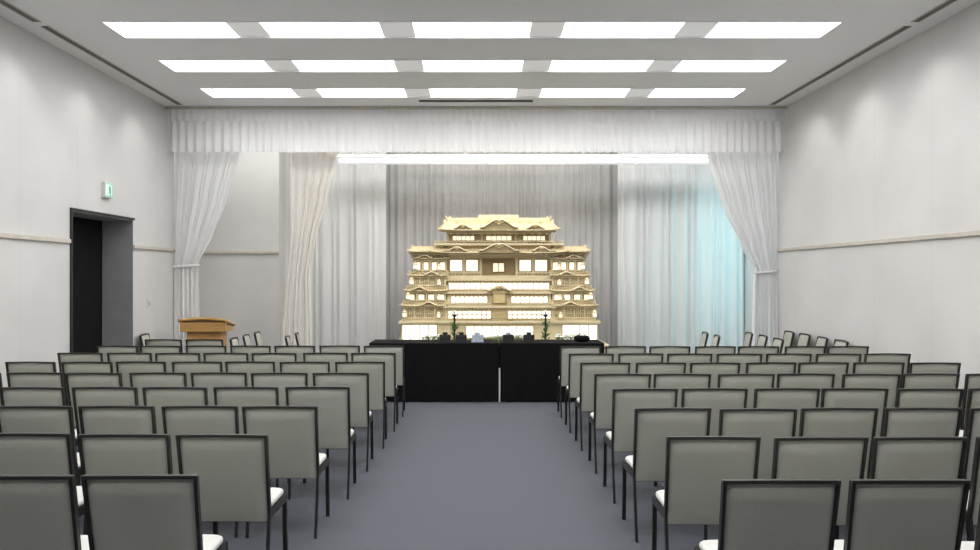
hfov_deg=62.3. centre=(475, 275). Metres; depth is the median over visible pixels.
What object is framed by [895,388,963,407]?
chair
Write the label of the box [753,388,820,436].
chair
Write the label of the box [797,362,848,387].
chair
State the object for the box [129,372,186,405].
chair
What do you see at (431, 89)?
ceiling light
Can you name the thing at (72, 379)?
chair
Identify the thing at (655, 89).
ceiling light
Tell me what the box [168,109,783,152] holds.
valance
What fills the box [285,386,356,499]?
chair
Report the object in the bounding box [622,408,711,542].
chair
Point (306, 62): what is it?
ceiling light
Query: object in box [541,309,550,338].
candle stand
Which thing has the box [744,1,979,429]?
wall
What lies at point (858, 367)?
chair
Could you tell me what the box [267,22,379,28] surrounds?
ceiling light
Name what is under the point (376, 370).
chair
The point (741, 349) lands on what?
chair
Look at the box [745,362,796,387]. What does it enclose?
chair
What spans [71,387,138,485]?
chair
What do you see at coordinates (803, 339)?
chair
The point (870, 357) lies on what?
chair
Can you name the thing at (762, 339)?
chair
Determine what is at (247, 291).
wall
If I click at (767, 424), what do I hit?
chair
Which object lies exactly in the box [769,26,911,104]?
ceiling vent
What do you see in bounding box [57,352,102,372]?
chair
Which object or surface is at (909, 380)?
chair
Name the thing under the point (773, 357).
chair
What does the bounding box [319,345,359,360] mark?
chair
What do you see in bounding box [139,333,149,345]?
chair
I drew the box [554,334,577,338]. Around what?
flower arrangement
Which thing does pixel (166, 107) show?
track
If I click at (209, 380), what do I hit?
chair
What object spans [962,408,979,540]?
chair
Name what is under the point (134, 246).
rail
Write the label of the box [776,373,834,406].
chair
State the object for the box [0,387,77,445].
chair
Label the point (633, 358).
chair
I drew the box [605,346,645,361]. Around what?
chair
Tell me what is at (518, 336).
flower arrangement
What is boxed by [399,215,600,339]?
altar
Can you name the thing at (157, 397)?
chair
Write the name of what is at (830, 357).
chair
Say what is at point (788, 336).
chair
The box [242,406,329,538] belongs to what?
chair
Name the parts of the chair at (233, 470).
leg, leg, rail, backrest, seat frame, leg, seat, leg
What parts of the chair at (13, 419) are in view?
backrest, rail, leg, seat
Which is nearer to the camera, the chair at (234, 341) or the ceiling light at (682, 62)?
the ceiling light at (682, 62)
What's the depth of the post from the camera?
10.86 m
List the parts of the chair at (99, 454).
leg, rail, backrest, leg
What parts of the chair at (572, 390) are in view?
leg, leg, backrest, rail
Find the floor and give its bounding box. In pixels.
[74,400,976,549]
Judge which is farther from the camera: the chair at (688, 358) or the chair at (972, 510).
the chair at (688, 358)
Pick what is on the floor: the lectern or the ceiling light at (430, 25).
the lectern
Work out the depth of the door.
10.88 m
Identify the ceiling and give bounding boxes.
[0,0,979,105]
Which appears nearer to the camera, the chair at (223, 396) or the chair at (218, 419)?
the chair at (218, 419)
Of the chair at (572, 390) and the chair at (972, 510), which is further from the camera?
the chair at (572, 390)
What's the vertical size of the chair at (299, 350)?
0.863 m
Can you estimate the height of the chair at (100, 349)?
0.863 m
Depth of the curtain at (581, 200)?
14.72 m
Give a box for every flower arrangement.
[422,334,439,338]
[483,334,522,342]
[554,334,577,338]
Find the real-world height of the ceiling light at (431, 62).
0.082 m
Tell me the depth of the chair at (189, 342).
10.63 m
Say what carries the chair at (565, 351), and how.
on the floor
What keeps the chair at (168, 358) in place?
on the floor
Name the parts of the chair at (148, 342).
backrest, rail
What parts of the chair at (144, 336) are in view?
backrest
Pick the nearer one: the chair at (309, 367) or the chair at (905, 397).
the chair at (905, 397)
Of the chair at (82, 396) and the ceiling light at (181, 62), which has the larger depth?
the ceiling light at (181, 62)
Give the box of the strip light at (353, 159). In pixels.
[337,152,708,164]
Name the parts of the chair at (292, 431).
leg, rail, backrest, seat frame, leg, seat, leg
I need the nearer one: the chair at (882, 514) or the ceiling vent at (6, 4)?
the chair at (882, 514)
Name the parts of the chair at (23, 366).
rail, backrest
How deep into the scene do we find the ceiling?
9.18 m
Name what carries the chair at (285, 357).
on the floor
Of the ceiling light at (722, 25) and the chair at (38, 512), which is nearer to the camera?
the chair at (38, 512)
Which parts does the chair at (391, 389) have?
rail, backrest, leg, leg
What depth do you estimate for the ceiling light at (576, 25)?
8.67 m
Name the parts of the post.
post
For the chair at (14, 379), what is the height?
0.863 m
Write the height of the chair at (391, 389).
0.863 m
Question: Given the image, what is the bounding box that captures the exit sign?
[102,181,112,198]
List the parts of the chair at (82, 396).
leg, rail, backrest, leg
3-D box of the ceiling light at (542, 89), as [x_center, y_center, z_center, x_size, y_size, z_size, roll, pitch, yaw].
[1.552,-2.718,11.610,1.230,0.082,0.524,0,0,0]
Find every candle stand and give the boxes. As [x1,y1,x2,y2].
[450,309,459,338]
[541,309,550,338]
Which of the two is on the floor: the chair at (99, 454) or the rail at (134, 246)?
the chair at (99, 454)
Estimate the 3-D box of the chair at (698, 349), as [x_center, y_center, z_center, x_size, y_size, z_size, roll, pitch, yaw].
[2.832,1.260,9.857,0.484,0.863,0.570,0,0,-1]
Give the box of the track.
[165,106,786,108]
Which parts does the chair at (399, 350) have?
rail, backrest, leg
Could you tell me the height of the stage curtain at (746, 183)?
3.920 m
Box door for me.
[73,217,101,352]
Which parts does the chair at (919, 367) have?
rail, backrest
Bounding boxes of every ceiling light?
[119,22,229,28]
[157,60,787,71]
[174,61,264,63]
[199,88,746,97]
[214,89,290,90]
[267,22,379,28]
[299,61,393,63]
[322,89,403,90]
[415,22,528,28]
[425,61,520,63]
[431,89,514,90]
[542,89,623,90]
[552,61,645,63]
[564,22,676,28]
[655,89,732,90]
[681,61,771,63]
[714,22,824,28]
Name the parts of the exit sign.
sign panel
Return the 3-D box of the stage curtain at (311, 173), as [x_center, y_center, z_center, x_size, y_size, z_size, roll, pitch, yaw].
[-2.649,-0.300,12.951,0.959,3.920,0.056,0,0,0]
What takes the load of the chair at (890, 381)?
on the floor
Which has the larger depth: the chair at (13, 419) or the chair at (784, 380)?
the chair at (784, 380)
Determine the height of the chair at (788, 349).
0.863 m
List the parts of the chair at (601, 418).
leg, leg, rail, backrest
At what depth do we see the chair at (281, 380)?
6.96 m
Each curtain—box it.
[173,152,239,352]
[281,152,337,345]
[286,152,385,352]
[386,152,617,345]
[618,152,743,352]
[707,152,777,347]
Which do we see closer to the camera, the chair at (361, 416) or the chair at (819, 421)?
the chair at (819, 421)
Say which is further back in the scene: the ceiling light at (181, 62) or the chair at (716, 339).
the chair at (716, 339)
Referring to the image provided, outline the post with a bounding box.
[499,345,499,401]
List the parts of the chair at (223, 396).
leg, rail, backrest, leg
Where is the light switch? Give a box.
[147,299,150,307]
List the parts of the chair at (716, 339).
backrest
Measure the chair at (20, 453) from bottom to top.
0.863 m
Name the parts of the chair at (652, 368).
rail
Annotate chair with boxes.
[0,373,2,405]
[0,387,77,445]
[0,406,81,485]
[0,433,84,516]
[0,475,88,549]
[5,361,56,372]
[6,372,64,389]
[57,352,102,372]
[61,362,112,405]
[65,373,122,426]
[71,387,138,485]
[77,434,172,534]
[78,405,156,534]
[81,474,227,549]
[96,346,137,361]
[107,352,151,372]
[115,361,166,386]
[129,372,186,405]
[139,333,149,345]
[140,346,180,360]
[142,387,208,433]
[145,339,182,352]
[155,353,200,371]
[161,405,238,537]
[172,361,222,386]
[175,434,287,549]
[186,339,222,345]
[186,345,226,360]
[190,372,247,408]
[203,353,248,371]
[213,387,287,487]
[225,361,274,386]
[229,337,238,345]
[230,345,270,360]
[242,334,250,344]
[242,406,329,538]
[251,353,296,371]
[251,372,307,405]
[254,331,262,345]
[274,345,314,361]
[279,361,329,385]
[285,335,290,345]
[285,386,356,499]
[294,332,300,344]
[303,352,347,371]
[312,372,373,471]
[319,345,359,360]
[335,361,386,448]
[351,353,397,430]
[364,345,404,416]
[557,346,600,417]
[565,353,613,432]
[575,362,630,450]
[588,373,650,473]
[603,388,677,503]
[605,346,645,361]
[618,353,663,373]
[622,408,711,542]
[635,362,685,387]
[649,346,690,361]
[652,436,760,549]
[653,373,710,407]
[667,353,712,375]
[681,388,747,435]
[689,362,740,390]
[694,479,840,549]
[695,346,735,361]
[699,332,708,345]
[712,334,719,347]
[716,353,762,372]
[717,373,774,407]
[718,408,797,478]
[738,346,778,361]
[743,332,752,345]
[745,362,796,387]
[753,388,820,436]
[756,334,767,347]
[766,353,811,372]
[771,437,868,525]
[772,338,783,352]
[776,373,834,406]
[782,330,794,352]
[784,346,825,361]
[797,333,810,347]
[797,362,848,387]
[799,407,878,478]
[815,336,827,347]
[815,353,861,373]
[820,388,888,436]
[827,346,868,361]
[833,339,848,347]
[834,479,970,549]
[835,436,967,539]
[841,374,900,407]
[852,362,904,388]
[864,353,910,372]
[882,407,962,436]
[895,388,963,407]
[901,373,959,388]
[908,362,960,373]
[959,388,979,489]
[960,373,979,429]
[960,505,979,549]
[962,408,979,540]
[965,437,979,540]
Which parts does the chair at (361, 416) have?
rail, backrest, leg, leg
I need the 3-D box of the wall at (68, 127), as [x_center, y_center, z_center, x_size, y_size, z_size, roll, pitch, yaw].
[-5.050,-0.610,6.100,0.500,4.600,18.200,0,0,0]
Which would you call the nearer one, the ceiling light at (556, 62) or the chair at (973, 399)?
the chair at (973, 399)
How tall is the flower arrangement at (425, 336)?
0.158 m
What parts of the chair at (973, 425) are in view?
leg, backrest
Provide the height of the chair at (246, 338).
0.863 m
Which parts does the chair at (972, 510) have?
backrest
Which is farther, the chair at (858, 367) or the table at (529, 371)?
the table at (529, 371)
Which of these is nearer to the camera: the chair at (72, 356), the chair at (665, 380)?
the chair at (665, 380)
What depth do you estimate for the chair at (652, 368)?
7.79 m
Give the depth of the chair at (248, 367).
7.89 m
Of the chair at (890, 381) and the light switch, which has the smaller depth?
the chair at (890, 381)
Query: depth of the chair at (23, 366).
7.85 m
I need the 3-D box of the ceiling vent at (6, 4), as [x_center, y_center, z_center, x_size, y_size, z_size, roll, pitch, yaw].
[-4.520,-2.615,6.475,0.090,0.010,3.750,0,0,0]
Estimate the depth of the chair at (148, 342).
10.63 m
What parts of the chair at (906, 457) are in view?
leg, leg, backrest, rail, leg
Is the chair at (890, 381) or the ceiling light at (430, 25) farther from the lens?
the ceiling light at (430, 25)
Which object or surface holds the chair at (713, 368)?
on the floor
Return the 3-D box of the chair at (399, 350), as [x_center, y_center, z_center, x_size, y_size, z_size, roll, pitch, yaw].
[-1.103,1.260,9.934,0.484,0.863,0.570,0,0,-1]
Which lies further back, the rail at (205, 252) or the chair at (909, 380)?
the rail at (205, 252)
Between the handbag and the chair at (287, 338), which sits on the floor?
the chair at (287, 338)
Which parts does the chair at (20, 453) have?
backrest, rail, leg, seat, seat frame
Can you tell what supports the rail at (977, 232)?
attached to the wall at (889, 147)
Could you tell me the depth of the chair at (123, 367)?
7.88 m
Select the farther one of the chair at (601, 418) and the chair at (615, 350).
the chair at (615, 350)
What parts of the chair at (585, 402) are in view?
leg, leg, seat frame, backrest, rail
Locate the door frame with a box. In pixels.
[70,207,134,351]
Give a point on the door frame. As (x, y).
(117, 232)
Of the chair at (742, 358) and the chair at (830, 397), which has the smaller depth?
the chair at (830, 397)
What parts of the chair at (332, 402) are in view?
leg, rail, backrest, leg, seat frame, leg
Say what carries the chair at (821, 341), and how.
on the floor
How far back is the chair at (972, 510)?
4.26 m
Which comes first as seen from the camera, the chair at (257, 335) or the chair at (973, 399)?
the chair at (973, 399)
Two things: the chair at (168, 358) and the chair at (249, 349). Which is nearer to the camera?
the chair at (168, 358)
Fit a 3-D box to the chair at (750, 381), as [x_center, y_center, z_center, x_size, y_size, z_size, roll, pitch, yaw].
[2.296,1.260,7.154,0.484,0.863,0.570,0,0,-1]
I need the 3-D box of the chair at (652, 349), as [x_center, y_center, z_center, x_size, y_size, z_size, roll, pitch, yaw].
[2.295,1.260,9.856,0.484,0.863,0.570,0,0,0]
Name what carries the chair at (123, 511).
on the floor
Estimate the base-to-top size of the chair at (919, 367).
0.863 m
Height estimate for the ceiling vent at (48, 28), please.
0.010 m
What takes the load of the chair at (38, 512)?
on the floor
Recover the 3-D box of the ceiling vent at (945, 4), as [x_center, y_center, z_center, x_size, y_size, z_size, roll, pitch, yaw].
[4.520,-2.615,6.475,0.090,0.010,3.750,0,0,0]
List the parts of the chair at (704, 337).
backrest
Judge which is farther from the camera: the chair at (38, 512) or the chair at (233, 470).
the chair at (233, 470)
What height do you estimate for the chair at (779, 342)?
0.863 m
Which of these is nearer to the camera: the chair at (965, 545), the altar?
the chair at (965, 545)
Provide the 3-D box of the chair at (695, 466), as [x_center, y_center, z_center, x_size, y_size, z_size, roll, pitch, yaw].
[1.237,1.260,4.459,0.484,0.863,0.570,0,0,1]
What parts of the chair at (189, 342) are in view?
rail, backrest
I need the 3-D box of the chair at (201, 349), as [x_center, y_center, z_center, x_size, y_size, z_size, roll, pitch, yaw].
[-3.222,1.260,9.944,0.484,0.863,0.570,0,0,1]
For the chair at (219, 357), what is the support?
on the floor
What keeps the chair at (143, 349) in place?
on the floor
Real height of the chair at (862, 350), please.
0.863 m
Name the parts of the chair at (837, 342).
backrest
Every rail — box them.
[0,233,70,242]
[133,245,174,251]
[203,251,278,253]
[743,230,979,253]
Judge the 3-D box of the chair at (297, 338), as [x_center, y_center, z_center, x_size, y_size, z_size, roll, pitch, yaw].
[-2.347,1.260,11.792,0.570,0.863,0.484,0,0,-10]
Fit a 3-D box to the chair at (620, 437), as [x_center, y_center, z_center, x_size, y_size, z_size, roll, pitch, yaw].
[1.245,1.260,6.247,0.484,0.863,0.570,0,0,-1]
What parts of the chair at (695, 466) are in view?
leg, seat, leg, seat frame, backrest, rail, leg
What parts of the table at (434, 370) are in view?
incense burner, incense burner, incense burner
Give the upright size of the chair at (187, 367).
0.863 m
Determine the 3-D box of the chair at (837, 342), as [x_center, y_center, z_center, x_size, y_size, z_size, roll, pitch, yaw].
[4.468,1.260,10.494,0.570,0.863,0.484,0,0,7]
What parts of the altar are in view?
lit panel, lit panel, lit panel, lit panel, railing, lit panel, railing, railing, railing, lit panel, lit panel, lit panel, lit panel, lit panel, railing, railing, lit panel, lit panel, lit panel, lit panel, railing, lit panel, lit panel, railing, lit panel, lit panel, lit panel, lit panel, railing, railing, lit panel, lit panel, lit panel, lit panel, railing, lit panel, railing, railing, lit panel, railing, lit panel, lit panel, lit panel, lit panel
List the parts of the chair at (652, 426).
leg, seat, leg, seat frame, backrest, rail, leg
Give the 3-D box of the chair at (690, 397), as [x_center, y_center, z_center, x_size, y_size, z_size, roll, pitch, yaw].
[1.775,1.260,6.263,0.484,0.863,0.570,0,0,1]
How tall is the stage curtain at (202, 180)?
3.920 m
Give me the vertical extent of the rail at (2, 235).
0.050 m
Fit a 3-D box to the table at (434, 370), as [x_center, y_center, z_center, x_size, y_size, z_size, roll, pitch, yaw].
[-0.563,1.228,11.175,1.734,0.925,0.670,0,0,0]
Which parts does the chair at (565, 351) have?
leg, leg, backrest, rail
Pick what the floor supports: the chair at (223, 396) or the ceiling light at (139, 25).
the chair at (223, 396)
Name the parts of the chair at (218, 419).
leg, rail, backrest, leg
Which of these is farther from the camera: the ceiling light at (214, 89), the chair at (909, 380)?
the ceiling light at (214, 89)
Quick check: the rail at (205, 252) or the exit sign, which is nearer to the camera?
the exit sign
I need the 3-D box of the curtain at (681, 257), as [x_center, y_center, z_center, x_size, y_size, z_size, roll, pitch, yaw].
[3.650,-0.470,14.448,2.260,4.280,0.079,0,0,0]
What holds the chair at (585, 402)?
on the floor
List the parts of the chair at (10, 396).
leg, rail, backrest, leg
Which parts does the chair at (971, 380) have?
leg, backrest, rail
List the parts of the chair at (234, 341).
backrest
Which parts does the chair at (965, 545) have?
seat, leg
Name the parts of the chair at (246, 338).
backrest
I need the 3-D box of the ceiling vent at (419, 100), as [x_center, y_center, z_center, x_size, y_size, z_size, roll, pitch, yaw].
[0.000,-2.612,12.120,1.700,0.015,0.080,0,0,0]
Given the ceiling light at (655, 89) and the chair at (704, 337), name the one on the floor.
the chair at (704, 337)
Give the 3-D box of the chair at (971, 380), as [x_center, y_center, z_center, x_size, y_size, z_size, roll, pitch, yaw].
[4.427,1.260,7.162,0.484,0.863,0.570,0,0,1]
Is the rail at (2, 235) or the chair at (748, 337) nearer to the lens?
the rail at (2, 235)
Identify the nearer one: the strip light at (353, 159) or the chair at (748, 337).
the chair at (748, 337)
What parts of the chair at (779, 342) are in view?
backrest, leg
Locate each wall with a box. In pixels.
[0,16,174,386]
[198,152,285,354]
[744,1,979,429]
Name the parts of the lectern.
panel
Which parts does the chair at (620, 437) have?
leg, seat, leg, seat frame, backrest, rail, leg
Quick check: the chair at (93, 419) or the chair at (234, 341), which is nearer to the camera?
the chair at (93, 419)
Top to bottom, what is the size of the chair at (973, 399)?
0.863 m
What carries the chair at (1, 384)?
on the floor
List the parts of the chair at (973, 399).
leg, rail, backrest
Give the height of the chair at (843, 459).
0.863 m
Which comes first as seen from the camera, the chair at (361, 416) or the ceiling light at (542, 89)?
the chair at (361, 416)
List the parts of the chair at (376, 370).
rail, backrest, leg, leg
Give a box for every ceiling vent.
[0,0,40,22]
[40,26,182,104]
[419,100,532,101]
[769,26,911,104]
[911,0,957,22]
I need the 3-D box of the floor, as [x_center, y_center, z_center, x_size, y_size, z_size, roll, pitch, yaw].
[-0.100,1.740,6.100,10.400,0.100,18.600,0,0,0]
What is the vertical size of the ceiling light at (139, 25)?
0.082 m
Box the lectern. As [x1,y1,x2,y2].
[178,317,234,347]
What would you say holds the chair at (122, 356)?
on the floor
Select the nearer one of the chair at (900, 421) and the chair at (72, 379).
the chair at (900, 421)
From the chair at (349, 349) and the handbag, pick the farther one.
the handbag
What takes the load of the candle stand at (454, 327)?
on the platform
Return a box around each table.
[369,332,498,401]
[499,332,603,401]
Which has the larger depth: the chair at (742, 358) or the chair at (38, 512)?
the chair at (742, 358)
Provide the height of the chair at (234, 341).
0.863 m
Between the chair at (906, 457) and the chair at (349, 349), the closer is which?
the chair at (906, 457)
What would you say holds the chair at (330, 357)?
on the floor
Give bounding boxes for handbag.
[574,333,589,341]
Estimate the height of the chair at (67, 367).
0.863 m
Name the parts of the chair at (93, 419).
leg, rail, backrest, leg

